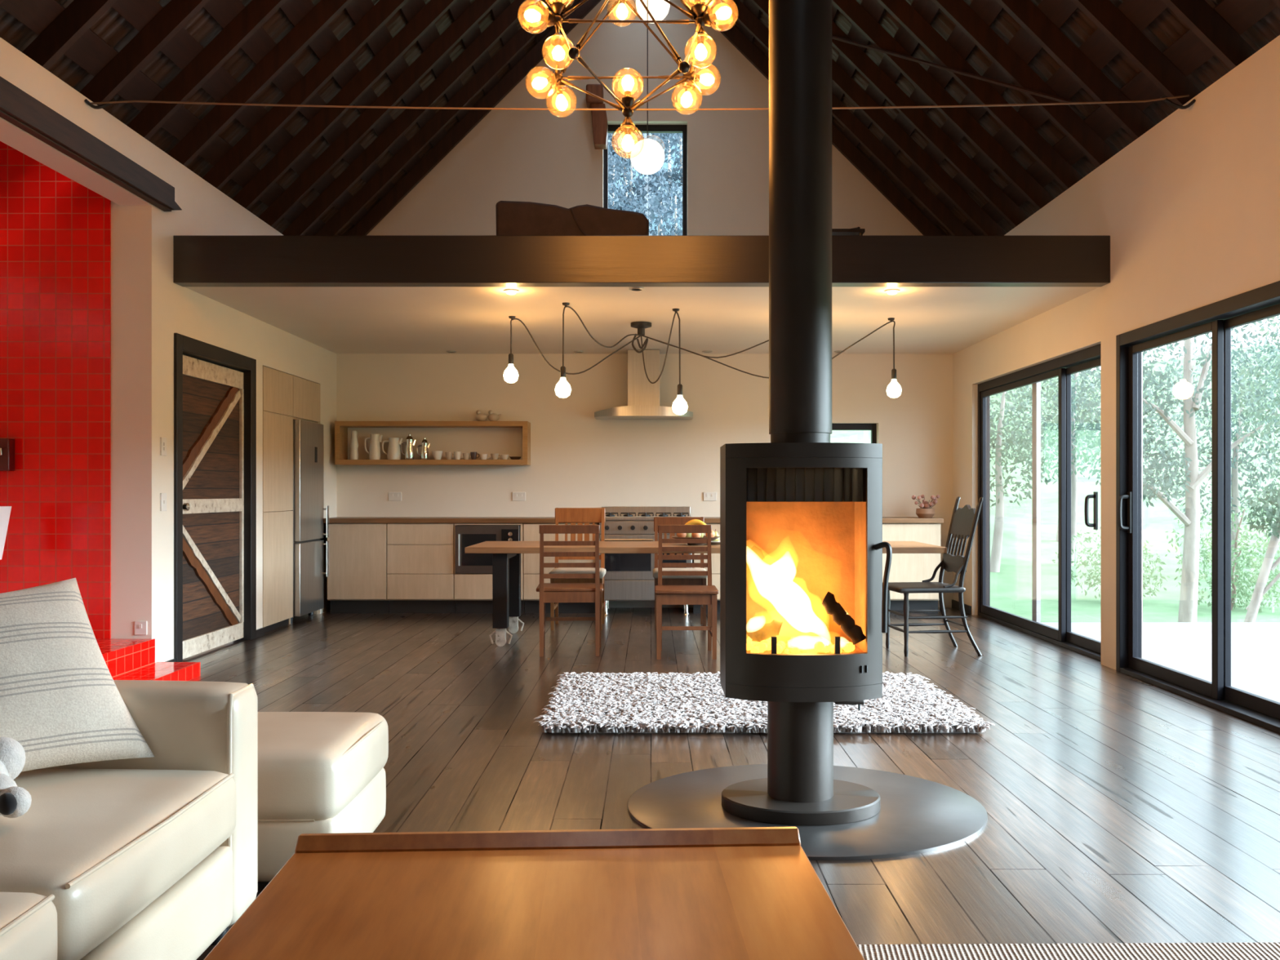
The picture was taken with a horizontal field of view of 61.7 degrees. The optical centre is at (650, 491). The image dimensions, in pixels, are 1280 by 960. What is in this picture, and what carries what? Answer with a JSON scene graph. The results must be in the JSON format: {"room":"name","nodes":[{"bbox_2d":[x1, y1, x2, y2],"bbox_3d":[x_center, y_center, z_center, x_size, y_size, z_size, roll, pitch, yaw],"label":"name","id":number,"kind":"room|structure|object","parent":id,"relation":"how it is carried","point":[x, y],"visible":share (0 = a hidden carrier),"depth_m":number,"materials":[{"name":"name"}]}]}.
{"room":"living room","nodes":[
{"label":"living room","id":0,"kind":"room"},
{"bbox_2d":[0,141,111,638],"bbox_3d":[-3.888,-0.700,6.734,1.025,3.700,0.112,0,0,0],"label":"wall","id":1,"kind":"structure","parent":0,"point":[55,230],"depth_m":6.68,"materials":[{"name":"red tile"}]},
{"bbox_2d":[0,438,14,471],"bbox_3d":[-4.058,-0.230,6.636,0.185,0.200,0.085,0,0,0],"label":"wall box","id":2,"kind":"object","parent":1,"relation":"attached to","point":[6,445],"visible":1,"depth_m":6.61,"materials":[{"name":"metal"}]},
{"bbox_2d":[0,37,337,662],"bbox_3d":[-3.810,-0.700,3.815,1.380,3.900,13.630,0,0,0],"label":"wall","id":3,"kind":"structure","parent":0,"point":[148,308],"depth_m":6.69,"materials":[{"name":"white paint"}]},
{"bbox_2d":[0,75,182,211],"bbox_3d":[-3.085,-1.873,4.714,0.070,0.155,4.628,0,0,0],"label":"beam","id":4,"kind":"structure","parent":3,"relation":"attached to","point":[18,108],"depth_m":5.74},
{"bbox_2d":[134,621,146,635],"bbox_3d":[-3.185,0.850,6.683,0.075,0.085,0.015,0,0,0],"label":"power socket","id":5,"kind":"object","parent":3,"relation":"attached to","point":[140,627],"visible":1,"depth_m":6.68,"materials":[{"name":"white plastic"}]},
{"bbox_2d":[160,437,166,455],"bbox_3d":[-3.112,-0.290,6.840,0.015,0.115,0.075,0,0,0],"label":"light switch","id":6,"kind":"object","parent":3,"relation":"attached to","point":[162,440],"visible":1,"depth_m":6.83,"materials":[{"name":"white plastic"}]},
{"bbox_2d":[160,493,166,511],"bbox_3d":[-3.112,0.065,6.840,0.015,0.115,0.075,0,0,0],"label":"light switch","id":7,"kind":"object","parent":3,"relation":"attached to","point":[162,495],"visible":1,"depth_m":6.83,"materials":[{"name":"white plastic"}]},
{"bbox_2d":[173,333,256,662],"bbox_3d":[-3.158,0.055,7.705,0.165,2.190,1.410,0,0,0],"label":"door","id":8,"kind":"structure","parent":3,"relation":"in","point":[215,387],"depth_m":7.73,"materials":[{"name":"brown wood"}]},
{"bbox_2d":[256,627,264,637],"bbox_3d":[-3.112,1.120,8.510,0.015,0.060,0.180,0,0,0],"label":"baseboard","id":9,"kind":"structure","parent":3,"relation":"attached to","point":[260,632],"depth_m":8.51,"materials":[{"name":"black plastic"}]},
{"bbox_2d":[84,94,1195,110],"bbox_3d":[-0.060,-2.167,5.934,6.133,0.096,0.082,0,0,0],"label":"cable","id":10,"kind":"object","parent":3,"relation":"attached to","point":[1167,100],"visible":0.95,"depth_m":5.95,"materials":[{"name":"metal"}]},
{"bbox_2d":[0,0,1279,235],"bbox_3d":[-0.060,-3.749,3.813,6.832,3.298,13.927,0,0,0],"label":"ceiling","id":11,"kind":"structure","parent":0,"point":[300,171],"depth_m":7.69,"materials":[{"name":"wood"}]},
{"bbox_2d":[517,0,737,158],"bbox_3d":[-0.103,-3.351,4.959,1.005,3.646,0.730,0,0,0],"label":"chandelier","id":12,"kind":"object","parent":11,"relation":"hanging from","point":[561,11],"visible":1,"depth_m":4.89,"materials":[{"name":"brown metal"}]},
{"bbox_2d":[630,0,664,174],"bbox_3d":[-0.028,-3.917,8.500,0.271,2.782,0.271,0,0,0],"label":"pendant lamp","id":13,"kind":"object","parent":11,"relation":"hanging from","point":[651,159],"visible":0.98,"depth_m":8.41,"materials":[{"name":"white"}]},
{"bbox_2d":[635,0,670,23],"bbox_3d":[0.014,-4.588,8.900,0.284,1.356,0.284,0,0,0],"label":"paper lantern","id":14,"kind":"object","parent":11,"relation":"hanging from","point":[659,9],"visible":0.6,"depth_m":8.82,"materials":[{"name":"white"}]},
{"bbox_2d":[184,286,1099,354],"bbox_3d":[-0.060,-1.510,8.880,6.120,0.280,3.500,0,0,0],"label":"ceiling","id":15,"kind":"structure","parent":0,"point":[339,320],"depth_m":8.32,"materials":[{"name":"white paint"}]},
{"bbox_2d":[503,288,518,294],"bbox_3d":[-0.950,-1.355,7.280,0.100,0.030,0.100,0,0,0],"label":"recessed light","id":16,"kind":"object","parent":15,"relation":"in","point":[510,291],"visible":1,"depth_m":7.25,"materials":[{"name":"glass"}]},
{"bbox_2d":[495,200,648,235],"bbox_3d":[-0.547,-1.841,7.831,1.065,0.370,0.838,0,0,0],"label":"sofa","id":17,"kind":"object","parent":15,"relation":"on","point":[513,218],"visible":0.53,"depth_m":7.43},
{"bbox_2d":[173,235,1110,286],"bbox_3d":[-0.060,-1.520,7.060,6.120,0.310,0.140,0,0,0],"label":"beam","id":18,"kind":"structure","parent":15,"relation":"attached to","point":[198,260],"depth_m":6.99,"materials":[{"name":"wood"}]},
{"bbox_2d":[503,302,902,414],"bbox_3d":[0.403,-0.973,8.440,3.054,0.794,0.881,0,0,-15],"label":"pendant","id":19,"kind":"object","parent":15,"relation":"hanging from","point":[562,388],"visible":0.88,"depth_m":8.38,"materials":[{"name":"black plastic"}]},
{"bbox_2d":[831,226,865,235],"bbox_3d":[1.445,-1.844,8.106,0.330,0.390,0.312,0,0,0],"label":"chair","id":20,"kind":"object","parent":15,"relation":"on","point":[855,231],"visible":0.25,"depth_m":7.96,"materials":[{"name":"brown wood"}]},
{"bbox_2d":[884,288,899,294],"bbox_3d":[1.640,-1.355,7.280,0.100,0.030,0.100,0,0,0],"label":"recessed light","id":21,"kind":"object","parent":15,"relation":"in","point":[891,291],"visible":1,"depth_m":7.25,"materials":[{"name":"glass"}]},
{"bbox_2d":[337,0,953,607],"bbox_3d":[-0.080,-2.120,10.740,6.480,6.740,0.220,0,0,0],"label":"wall","id":22,"kind":"structure","parent":0,"point":[579,460],"depth_m":10.63,"materials":[{"name":"white paint"}]},
{"bbox_2d":[388,492,401,500],"bbox_3d":[-2.540,0.046,10.623,0.130,0.085,0.015,0,0,0],"label":"power socket","id":23,"kind":"object","parent":22,"relation":"attached to","point":[392,495],"visible":1,"depth_m":10.62,"materials":[{"name":"white plastic"}]},
{"bbox_2d":[334,421,530,465],"bbox_3d":[-2.127,-0.474,10.495,1.865,0.421,0.269,0,0,0],"label":"wall shelf","id":24,"kind":"object","parent":22,"relation":"attached to","point":[340,427],"visible":1,"depth_m":10.36,"materials":[{"name":"brown wood"}]},
{"bbox_2d":[349,431,358,459],"bbox_3d":[-2.903,-0.455,10.470,0.084,0.285,0.084,0,0,0],"label":"bottle","id":25,"kind":"object","parent":24,"relation":"on","point":[353,455],"visible":0.94,"depth_m":10.44,"materials":[{"name":"white ceramic"}]},
{"bbox_2d":[364,434,382,459],"bbox_3d":[-2.709,-0.438,10.476,0.156,0.250,0.112,0,0,31],"label":"jug","id":26,"kind":"object","parent":24,"relation":"on","point":[374,452],"visible":0.99,"depth_m":10.43,"materials":[{"name":"white ceramic"}]},
{"bbox_2d":[382,437,402,459],"bbox_3d":[-2.528,-0.420,10.470,0.152,0.216,0.152,0,0,45],"label":"pitcher","id":27,"kind":"object","parent":24,"relation":"on","point":[393,448],"visible":0.98,"depth_m":10.43,"materials":[{"name":"white ceramic"}]},
{"bbox_2d":[400,434,416,459],"bbox_3d":[-2.368,-0.440,10.475,0.133,0.255,0.091,0,0,29],"label":"coffee pot","id":28,"kind":"object","parent":24,"relation":"on","point":[409,453],"visible":1,"depth_m":10.44,"materials":[{"name":"metal"}]},
{"bbox_2d":[417,437,430,459],"bbox_3d":[-2.220,-0.422,10.474,0.119,0.220,0.079,0,0,28],"label":"coffee pot","id":29,"kind":"object","parent":24,"relation":"on","point":[424,455],"visible":0.99,"depth_m":10.45,"materials":[{"name":"metal"}]},
{"bbox_2d":[431,450,442,459],"bbox_3d":[-2.088,-0.355,10.460,0.110,0.085,0.108,0,0,0],"label":"bowl","id":30,"kind":"object","parent":24,"relation":"on","point":[437,455],"visible":0.95,"depth_m":10.42,"materials":[{"name":"white ceramic"}]},
{"bbox_2d":[475,410,488,421],"bbox_3d":[-1.647,-0.742,10.470,0.132,0.114,0.090,0,0,0],"label":"ornament","id":31,"kind":"object","parent":24,"relation":"on","point":[480,416],"visible":0.93,"depth_m":10.44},
{"bbox_2d":[488,410,501,421],"bbox_3d":[-1.528,-0.742,10.470,0.132,0.114,0.090,0,0,0],"label":"ornament","id":32,"kind":"object","parent":24,"relation":"on","point":[492,416],"visible":0.91,"depth_m":10.44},
{"bbox_2d":[512,492,525,500],"bbox_3d":[-1.310,0.046,10.623,0.130,0.085,0.015,0,0,0],"label":"power socket","id":33,"kind":"object","parent":22,"relation":"attached to","point":[516,495],"visible":1,"depth_m":10.62,"materials":[{"name":"white plastic"}]},
{"bbox_2d":[586,84,608,149],"bbox_3d":[-0.530,-3.690,10.530,0.210,0.580,0.200,0,0,0],"label":"bracket","id":34,"kind":"object","parent":22,"relation":"attached to","point":[599,119],"visible":0.81,"depth_m":10.47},
{"bbox_2d":[594,349,693,419],"bbox_3d":[-0.070,-1.044,10.377,0.950,0.648,0.495,0,0,0],"label":"hood","id":35,"kind":"object","parent":22,"relation":"attached to","point":[643,397],"visible":0.98,"depth_m":10.30,"materials":[{"name":"metal"}]},
{"bbox_2d":[603,124,687,235],"bbox_3d":[-0.058,-2.765,10.760,0.839,1.830,0.060,0,0,0],"label":"window","id":36,"kind":"structure","parent":22,"relation":"in","point":[682,129],"depth_m":10.73,"materials":[{"name":"black metal"}]},
{"bbox_2d":[601,506,690,515],"bbox_3d":[-0.050,0.190,10.585,0.876,0.090,0.040,0,0,0],"label":"backsplash","id":37,"kind":"structure","parent":22,"relation":"attached to","point":[619,509],"depth_m":10.57,"materials":[{"name":"metal"}]},
{"bbox_2d":[703,492,716,500],"bbox_3d":[0.586,0.046,10.623,0.130,0.085,0.015,0,0,0],"label":"power socket","id":38,"kind":"object","parent":22,"relation":"attached to","point":[707,495],"visible":1,"depth_m":10.62,"materials":[{"name":"white plastic"}]},
{"bbox_2d":[831,423,876,443],"bbox_3d":[1.740,-0.393,10.760,1.040,0.585,0.060,0,0,0],"label":"window","id":39,"kind":"structure","parent":22,"relation":"in","point":[873,427],"depth_m":10.73,"materials":[{"name":"black metal"}]},
{"bbox_2d":[182,607,1279,959],"bbox_3d":[-0.670,1.210,3.875,7.660,0.120,13.950,0,0,0],"label":"floor","id":40,"kind":"structure","parent":0,"point":[1120,807],"depth_m":4.56,"materials":[{"name":"wood"}]},
{"bbox_2d":[0,680,257,959],"bbox_3d":[-1.567,0.740,1.880,1.107,0.820,1.987,0,0,0],"label":"sofa","id":41,"kind":"object","parent":40,"relation":"on","point":[156,857],"visible":0.94,"depth_m":2.35,"materials":[{"name":"beige leather"}]},
{"bbox_2d":[0,737,31,817],"bbox_3d":[-1.381,0.592,2.243,0.333,0.150,0.162,0,0,35],"label":"toy","id":42,"kind":"object","parent":41,"relation":"on","point":[15,801],"visible":1,"depth_m":2.18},
{"bbox_2d":[0,892,57,959],"bbox_3d":[-1.470,0.775,1.480,0.914,0.214,0.795,0,0,0],"label":"seat cushion","id":43,"kind":"object","parent":41,"relation":"on","point":[28,920],"depth_m":1.78,"materials":[{"name":"beige leather"}]},
{"bbox_2d":[0,577,154,772],"bbox_3d":[-1.533,0.440,2.538,0.610,0.440,0.273,0,0,-43],"label":"cushion","id":44,"kind":"object","parent":41,"relation":"on","point":[60,700],"visible":0.98,"depth_m":2.55,"materials":[{"name":"fabric"}]},
{"bbox_2d":[0,768,235,959],"bbox_3d":[-1.470,0.775,2.280,0.914,0.214,0.795,0,0,0],"label":"seat cushion","id":45,"kind":"object","parent":41,"relation":"on","point":[117,851],"depth_m":2.20,"materials":[{"name":"beige leather"}]},
{"bbox_2d":[95,638,200,680],"bbox_3d":[-3.570,1.032,5.355,1.500,0.235,2.690,0,0,0],"label":"tiled ledge","id":46,"kind":"object","parent":40,"relation":"on","point":[125,659],"visible":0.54,"depth_m":6.41,"materials":[{"name":"red tile"}]},
{"bbox_2d":[0,506,11,559],"bbox_3d":[-3.900,0.499,6.200,0.340,0.830,0.340,0,0,0],"label":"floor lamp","id":47,"kind":"object","parent":46,"relation":"on","point":[5,511],"visible":0.86,"depth_m":6.21,"materials":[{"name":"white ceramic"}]},
{"bbox_2d":[262,365,319,632],"bbox_3d":[-3.428,0.068,9.350,0.624,2.165,1.490,0,0,0],"label":"tall cabinet","id":48,"kind":"object","parent":40,"relation":"on","point":[286,397],"visible":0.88,"depth_m":8.98,"materials":[{"name":"brown wood"}]},
{"bbox_2d":[290,418,328,622],"bbox_3d":[-3.338,0.258,9.690,0.664,1.785,0.690,0,0,0],"label":"fridge","id":49,"kind":"object","parent":40,"relation":"on","point":[308,436],"visible":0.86,"depth_m":9.60,"materials":[{"name":"metal"}]},
{"bbox_2d":[257,711,388,881],"bbox_3d":[-1.210,0.944,3.360,0.657,0.412,0.667,0,0,0],"label":"ottoman","id":50,"kind":"object","parent":40,"relation":"on","point":[319,772],"visible":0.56,"depth_m":3.10,"materials":[{"name":"beige leather"}]},
{"bbox_2d":[257,711,388,820],"bbox_3d":[-1.210,0.850,3.360,0.654,0.224,0.664,0,0,0],"label":"cushion","id":51,"kind":"object","parent":50,"relation":"on","point":[313,766],"depth_m":3.14,"materials":[{"name":"beige leather"}]},
{"bbox_2d":[327,523,389,613],"bbox_3d":[-2.760,0.723,10.335,0.558,0.855,0.589,0,0,0],"label":"base cabinet","id":52,"kind":"object","parent":40,"relation":"on","point":[357,580],"visible":0.96,"depth_m":10.04,"materials":[{"name":"brown wood"}]},
{"bbox_2d":[386,523,456,613],"bbox_3d":[-2.164,0.723,10.335,0.626,0.855,0.589,0,0,0],"label":"base cabinet","id":53,"kind":"object","parent":40,"relation":"on","point":[420,575],"visible":0.98,"depth_m":10.04,"materials":[{"name":"brown wood"}]},
{"bbox_2d":[453,523,524,613],"bbox_3d":[-1.524,0.723,10.335,0.646,0.855,0.589,0,0,0],"label":"base cabinet","id":54,"kind":"object","parent":40,"relation":"on","point":[473,592],"visible":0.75,"depth_m":10.04,"materials":[{"name":"brown wood"}]},
{"bbox_2d":[455,524,520,573],"bbox_3d":[-1.535,0.540,10.238,0.600,0.452,0.504,0,0,0],"label":"oven","id":55,"kind":"object","parent":54,"relation":"in","point":[466,535],"visible":0.49,"depth_m":10.02,"materials":[{"name":"metal"}]},
{"bbox_2d":[523,522,599,613],"bbox_3d":[-0.849,0.723,10.335,0.696,0.855,0.589,0,0,0],"label":"base cabinet","id":56,"kind":"object","parent":40,"relation":"on","point":[531,531],"visible":0.39,"depth_m":10.04,"materials":[{"name":"brown wood"}]},
{"bbox_2d":[323,516,598,523],"bbox_3d":[-1.804,0.272,10.325,2.623,0.043,0.610,0,0,0],"label":"countertop","id":57,"kind":"structure","parent":56,"relation":"on","point":[338,519],"depth_m":10.02,"materials":[{"name":"brown wood"}]},
{"bbox_2d":[536,524,603,657],"bbox_3d":[-0.580,0.691,7.689,0.470,0.921,0.502,0,0,-3],"label":"dining chair","id":58,"kind":"object","parent":40,"relation":"on","point":[548,592],"visible":1,"depth_m":7.48,"materials":[{"name":"brown wood"}]},
{"bbox_2d":[548,507,605,630],"bbox_3d":[-0.620,0.645,9.118,0.460,1.012,0.507,0,0,0],"label":"dining chair","id":59,"kind":"object","parent":40,"relation":"on","point":[572,515],"visible":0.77,"depth_m":9.32,"materials":[{"name":"orange wood"}]},
{"bbox_2d":[599,506,692,614],"bbox_3d":[-0.050,0.647,10.280,0.876,1.005,0.650,0,0,0],"label":"range cooker","id":60,"kind":"object","parent":40,"relation":"on","point":[628,576],"visible":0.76,"depth_m":10.00,"materials":[{"name":"metal"}]},
{"bbox_2d":[604,515,691,519],"bbox_3d":[-0.050,0.250,10.285,0.876,0.030,0.590,0,0,0],"label":"cooktop","id":61,"kind":"object","parent":60,"relation":"in","point":[606,517],"depth_m":9.99,"materials":[{"name":"metal"}]},
{"bbox_2d":[653,516,707,630],"bbox_3d":[0.245,0.685,9.118,0.460,0.932,0.507,0,0,0],"label":"dining chair","id":62,"kind":"object","parent":40,"relation":"on","point":[666,580],"visible":0.56,"depth_m":9.11,"materials":[{"name":"brown wood"}]},
{"bbox_2d":[654,524,719,659],"bbox_3d":[0.245,0.696,7.561,0.440,0.911,0.482,0,0,0],"label":"dining chair","id":63,"kind":"object","parent":40,"relation":"on","point":[665,594],"visible":1,"depth_m":7.70,"materials":[{"name":"brown wood"}]},
{"bbox_2d":[464,541,946,646],"bbox_3d":[0.402,0.778,8.350,3.536,0.743,0.998,0,0,0],"label":"dining table","id":64,"kind":"object","parent":40,"relation":"on","point":[506,555],"visible":0.61,"depth_m":7.92,"materials":[{"name":"brown wood"}]},
{"bbox_2d":[671,535,719,545],"bbox_3d":[0.345,0.374,8.220,0.380,0.064,0.380,0,0,0],"label":"fruit bowl","id":65,"kind":"object","parent":64,"relation":"on","point":[676,536],"visible":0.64,"depth_m":8.14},
{"bbox_2d":[684,519,705,524],"bbox_3d":[0.332,0.261,8.175,0.218,0.104,0.038,0,0,6],"label":"banana","id":66,"kind":"object","parent":65,"relation":"in","point":[693,522],"visible":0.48,"depth_m":8.16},
{"bbox_2d":[692,523,719,613],"bbox_3d":[0.690,0.723,10.335,0.578,0.855,0.589,0,0,0],"label":"base cabinet","id":67,"kind":"object","parent":40,"relation":"on","point":[715,557],"visible":0.02,"depth_m":10.04,"materials":[{"name":"brown wood"}]},
{"bbox_2d":[703,516,943,523],"bbox_3d":[1.566,0.272,10.325,2.348,0.043,0.610,0,0,0],"label":"countertop","id":68,"kind":"structure","parent":67,"relation":"on","point":[707,519],"depth_m":10.02,"materials":[{"name":"brown wood"}]},
{"bbox_2d":[911,494,939,517],"bbox_3d":[2.642,0.137,10.277,0.236,0.225,0.217,0,0,37],"label":"flower pot","id":69,"kind":"object","parent":68,"relation":"on","point":[924,512],"visible":1,"depth_m":10.24,"materials":[{"name":"brown ceramic"}]},
{"bbox_2d":[533,671,995,733],"bbox_3d":[0.543,1.119,5.779,2.235,0.062,1.552,0,0,0],"label":"shag rug","id":70,"kind":"object","parent":40,"relation":"on","point":[588,702],"visible":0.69,"depth_m":5.41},
{"bbox_2d":[627,764,987,860],"bbox_3d":[0.560,1.143,3.910,1.290,0.013,1.140,0,0,0],"label":"plate","id":71,"kind":"object","parent":40,"relation":"on","point":[915,815],"visible":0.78,"depth_m":3.79,"materials":[{"name":"metal"}]},
{"bbox_2d":[720,442,892,826],"bbox_3d":[0.547,0.483,3.873,0.584,1.306,0.463,0,0,0],"label":"wood stove","id":72,"kind":"object","parent":71,"relation":"on","point":[813,511],"visible":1,"depth_m":3.77,"materials":[{"name":"black metal"}]},
{"bbox_2d":[768,0,831,442],"bbox_3d":[0.540,-2.455,3.870,0.226,4.570,0.226,0,0,0],"label":"flue pipe","id":73,"kind":"object","parent":72,"relation":"on","point":[800,31],"visible":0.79,"depth_m":3.78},
{"bbox_2d":[746,636,854,653],"bbox_3d":[0.538,0.560,3.897,0.401,0.055,0.217,0,0,0],"label":"embers","id":74,"kind":"object","parent":72,"relation":"on","point":[798,645],"visible":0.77,"depth_m":3.85,"materials":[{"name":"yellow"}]},
{"bbox_2d":[746,619,782,642],"bbox_3d":[0.410,0.505,3.891,0.139,0.084,0.057,0,0,10],"label":"log","id":75,"kind":"object","parent":74,"relation":"on","point":[758,633],"visible":0.99,"depth_m":3.87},
{"bbox_2d":[746,545,827,637],"bbox_3d":[0.495,0.369,3.970,0.317,0.342,0.086,0,0,2],"label":"log","id":76,"kind":"object","parent":74,"relation":"on","point":[778,587],"visible":0.98,"depth_m":3.94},
{"bbox_2d":[821,591,866,644],"bbox_3d":[0.689,0.451,3.818,0.160,0.187,0.057,0,0,19],"label":"log","id":77,"kind":"object","parent":74,"relation":"on","point":[840,616],"visible":1,"depth_m":3.80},
{"bbox_2d":[882,523,940,613],"bbox_3d":[2.431,0.723,10.335,0.576,0.855,0.589,0,0,0],"label":"base cabinet","id":78,"kind":"object","parent":40,"relation":"on","point":[904,567],"visible":0.38,"depth_m":10.04,"materials":[{"name":"brown wood"}]},
{"bbox_2d":[882,496,982,656],"bbox_3d":[1.999,0.595,7.703,0.637,1.122,0.465,0,0,-6],"label":"chair","id":79,"kind":"object","parent":40,"relation":"on","point":[964,520],"visible":0.91,"depth_m":7.62,"materials":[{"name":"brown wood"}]},
{"bbox_2d":[856,942,1279,959],"bbox_3d":[1.150,1.143,1.375,2.950,0.014,2.650,0,0,-1],"label":"woven rug","id":80,"kind":"object","parent":40,"relation":"on","point":[1267,950],"visible":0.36,"depth_m":2.65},
{"bbox_2d":[203,826,865,959],"bbox_3d":[-0.180,0.921,1.610,1.034,0.433,1.255,0,0,-3],"label":"coffee table","id":81,"kind":"object","parent":80,"relation":"on","point":[745,893],"visible":1,"depth_m":1.91,"materials":[{"name":"brown wood"}]},
{"bbox_2d":[953,35,1279,670],"bbox_3d":[3.080,-0.465,3.815,0.160,3.430,13.630,0,0,0],"label":"wall","id":82,"kind":"structure","parent":0,"point":[1189,209],"depth_m":6.44,"materials":[{"name":"white paint"}]},
{"bbox_2d":[951,600,971,614],"bbox_3d":[2.993,1.110,10.325,0.015,0.080,0.610,0,0,0],"label":"baseboard","id":83,"kind":"structure","parent":82,"relation":"attached to","point":[955,604],"depth_m":10.35,"materials":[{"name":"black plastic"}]},
{"bbox_2d":[977,343,1100,661],"bbox_3d":[3.086,0.072,8.570,0.173,2.155,2.861,0,0,1],"label":"door","id":84,"kind":"structure","parent":82,"relation":"in","point":[1062,367],"depth_m":8.72,"materials":[{"name":"black metal"}]},
{"bbox_2d":[1115,280,1279,733],"bbox_3d":[3.045,0.072,4.650,0.169,2.155,4.460,0,0,0],"label":"door","id":85,"kind":"structure","parent":82,"relation":"in","point":[1219,317],"depth_m":5.94,"materials":[{"name":"black metal"}]},
{"label":"outside","id":86,"kind":"structure","parent":0,"visible":0},
{"bbox_2d":[1040,622,1279,702],"bbox_3d":[5.685,1.252,3.150,5.030,0.115,13.300,0,0,0],"label":"deck","id":87,"kind":"object","parent":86,"point":[1185,647],"visible":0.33,"depth_m":8.16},
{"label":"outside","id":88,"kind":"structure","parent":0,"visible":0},
{"bbox_2d":[608,133,1279,622],"bbox_3d":[10.000,-17.591,27.500,110.000,38.546,105.000,0,0,0],"label":"outdoor backdrop","id":89,"kind":"object","parent":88,"point":[1011,588],"visible":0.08,"depth_m":23.85,"materials":[{"name":"green plant"}]},
{"bbox_2d":[608,182,656,234],"bbox_3d":[-1.198,-7.096,32.037,2.895,4.354,2.636,0,0,-23],"label":"tree","id":90,"kind":"object","parent":89,"relation":"on","point":[624,206],"visible":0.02,"depth_m":31.57,"materials":[{"name":"green plant"}]},
{"bbox_2d":[608,133,662,196],"bbox_3d":[-0.973,-11.709,38.078,2.803,7.005,2.878,0,0,-42],"label":"tree","id":91,"kind":"object","parent":89,"relation":"on","point":[615,135],"visible":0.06,"depth_m":37.86,"materials":[{"name":"green plant"}]},
{"bbox_2d":[608,135,678,226],"bbox_3d":[-0.571,-8.630,33.992,2.945,5.171,2.754,0,0,0],"label":"tree","id":92,"kind":"object","parent":89,"relation":"on","point":[644,193],"visible":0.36,"depth_m":33.69,"materials":[{"name":"green plant"}]},
{"bbox_2d":[617,133,682,235],"bbox_3d":[0.365,-11.717,37.037,2.917,8.000,2.650,0,0,-19],"label":"tree","id":93,"kind":"object","parent":89,"relation":"on","point":[633,135],"visible":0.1,"depth_m":36.93,"materials":[{"name":"green plant"}]},
{"bbox_2d":[639,182,682,235],"bbox_3d":[0.995,-6.884,31.566,2.978,4.348,2.719,0,0,0],"label":"tree","id":94,"kind":"object","parent":89,"relation":"on","point":[677,231],"visible":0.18,"depth_m":31.17,"materials":[{"name":"green plant"}]},
{"bbox_2d":[644,133,682,213],"bbox_3d":[1.160,-9.685,34.982,3.038,6.038,2.723,0,0,0],"label":"tree","id":95,"kind":"object","parent":89,"relation":"on","point":[678,176],"visible":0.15,"depth_m":34.88,"materials":[{"name":"green plant"}]},
{"bbox_2d":[990,376,1100,572],"bbox_3d":[5.590,-0.713,17.447,3.852,4.213,2.960,0,0,0],"label":"tree","id":96,"kind":"object","parent":89,"relation":"on","point":[995,557],"visible":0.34,"depth_m":17.44,"materials":[{"name":"green plant"}]},
{"bbox_2d":[990,343,1203,541],"bbox_3d":[8.624,-1.930,22.479,5.732,6.158,4.200,0,0,0],"label":"tree","id":97,"kind":"object","parent":89,"relation":"on","point":[1179,347],"visible":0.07,"depth_m":22.46,"materials":[{"name":"green plant"}]},
{"bbox_2d":[990,344,1208,565],"bbox_3d":[7.416,-1.261,18.991,4.312,5.363,3.550,0,0,32],"label":"tree","id":98,"kind":"object","parent":89,"relation":"on","point":[1073,477],"visible":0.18,"depth_m":18.94,"materials":[{"name":"green plant"}]},
{"bbox_2d":[1051,527,1170,598],"bbox_3d":[6.104,1.009,14.219,1.482,1.141,1.328,0,0,0],"label":"shrub","id":99,"kind":"object","parent":89,"relation":"on","point":[1095,563],"visible":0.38,"depth_m":14.12,"materials":[{"name":"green plant"}]},
{"bbox_2d":[1053,315,1279,622],"bbox_3d":[6.176,-0.702,12.177,2.989,4.735,2.270,0,0,0],"label":"tree","id":100,"kind":"object","parent":89,"relation":"on","point":[1188,606],"visible":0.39,"depth_m":12.07,"materials":[{"name":"green plant"}]},
{"bbox_2d":[1142,341,1279,577],"bbox_3d":[9.263,-0.446,17.209,3.901,3.877,2.988,0,0,0],"label":"tree","id":101,"kind":"object","parent":89,"relation":"on","point":[1235,487],"visible":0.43,"depth_m":17.17,"materials":[{"name":"green plant"}]},
{"bbox_2d":[1164,502,1279,595],"bbox_3d":[7.970,0.819,14.571,1.732,1.399,1.596,0,0,0],"label":"shrub","id":102,"kind":"object","parent":89,"relation":"on","point":[1236,543],"visible":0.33,"depth_m":14.59,"materials":[{"name":"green plant"}]},
{"bbox_2d":[1173,542,1279,613],"bbox_3d":[7.311,1.107,13.382,1.362,0.975,1.216,0,0,0],"label":"shrub","id":103,"kind":"object","parent":89,"relation":"on","point":[1234,585],"visible":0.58,"depth_m":13.29,"materials":[{"name":"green plant"}]},
{"bbox_2d":[1231,316,1279,622],"bbox_3d":[6.887,-0.434,10.315,2.537,4.210,1.987,0,0,0],"label":"tree","id":104,"kind":"object","parent":89,"relation":"on","point":[1260,590],"visible":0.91,"depth_m":10.41,"materials":[{"name":"green plant"}]},
{"bbox_2d":[1231,319,1279,461],"bbox_3d":[10.762,-0.967,15.772,4.458,4.831,3.353,0,0,0],"label":"tree","id":105,"kind":"object","parent":89,"relation":"on","point":[1268,368],"visible":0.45,"depth_m":16.13,"materials":[{"name":"green plant"}]},
{"bbox_2d":[1231,318,1279,434],"bbox_3d":[13.031,-1.625,19.457,5.104,5.588,3.876,0,0,0],"label":"tree","id":106,"kind":"object","parent":89,"relation":"on","point":[1277,330],"visible":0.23,"depth_m":20.01,"materials":[{"name":"green plant"}]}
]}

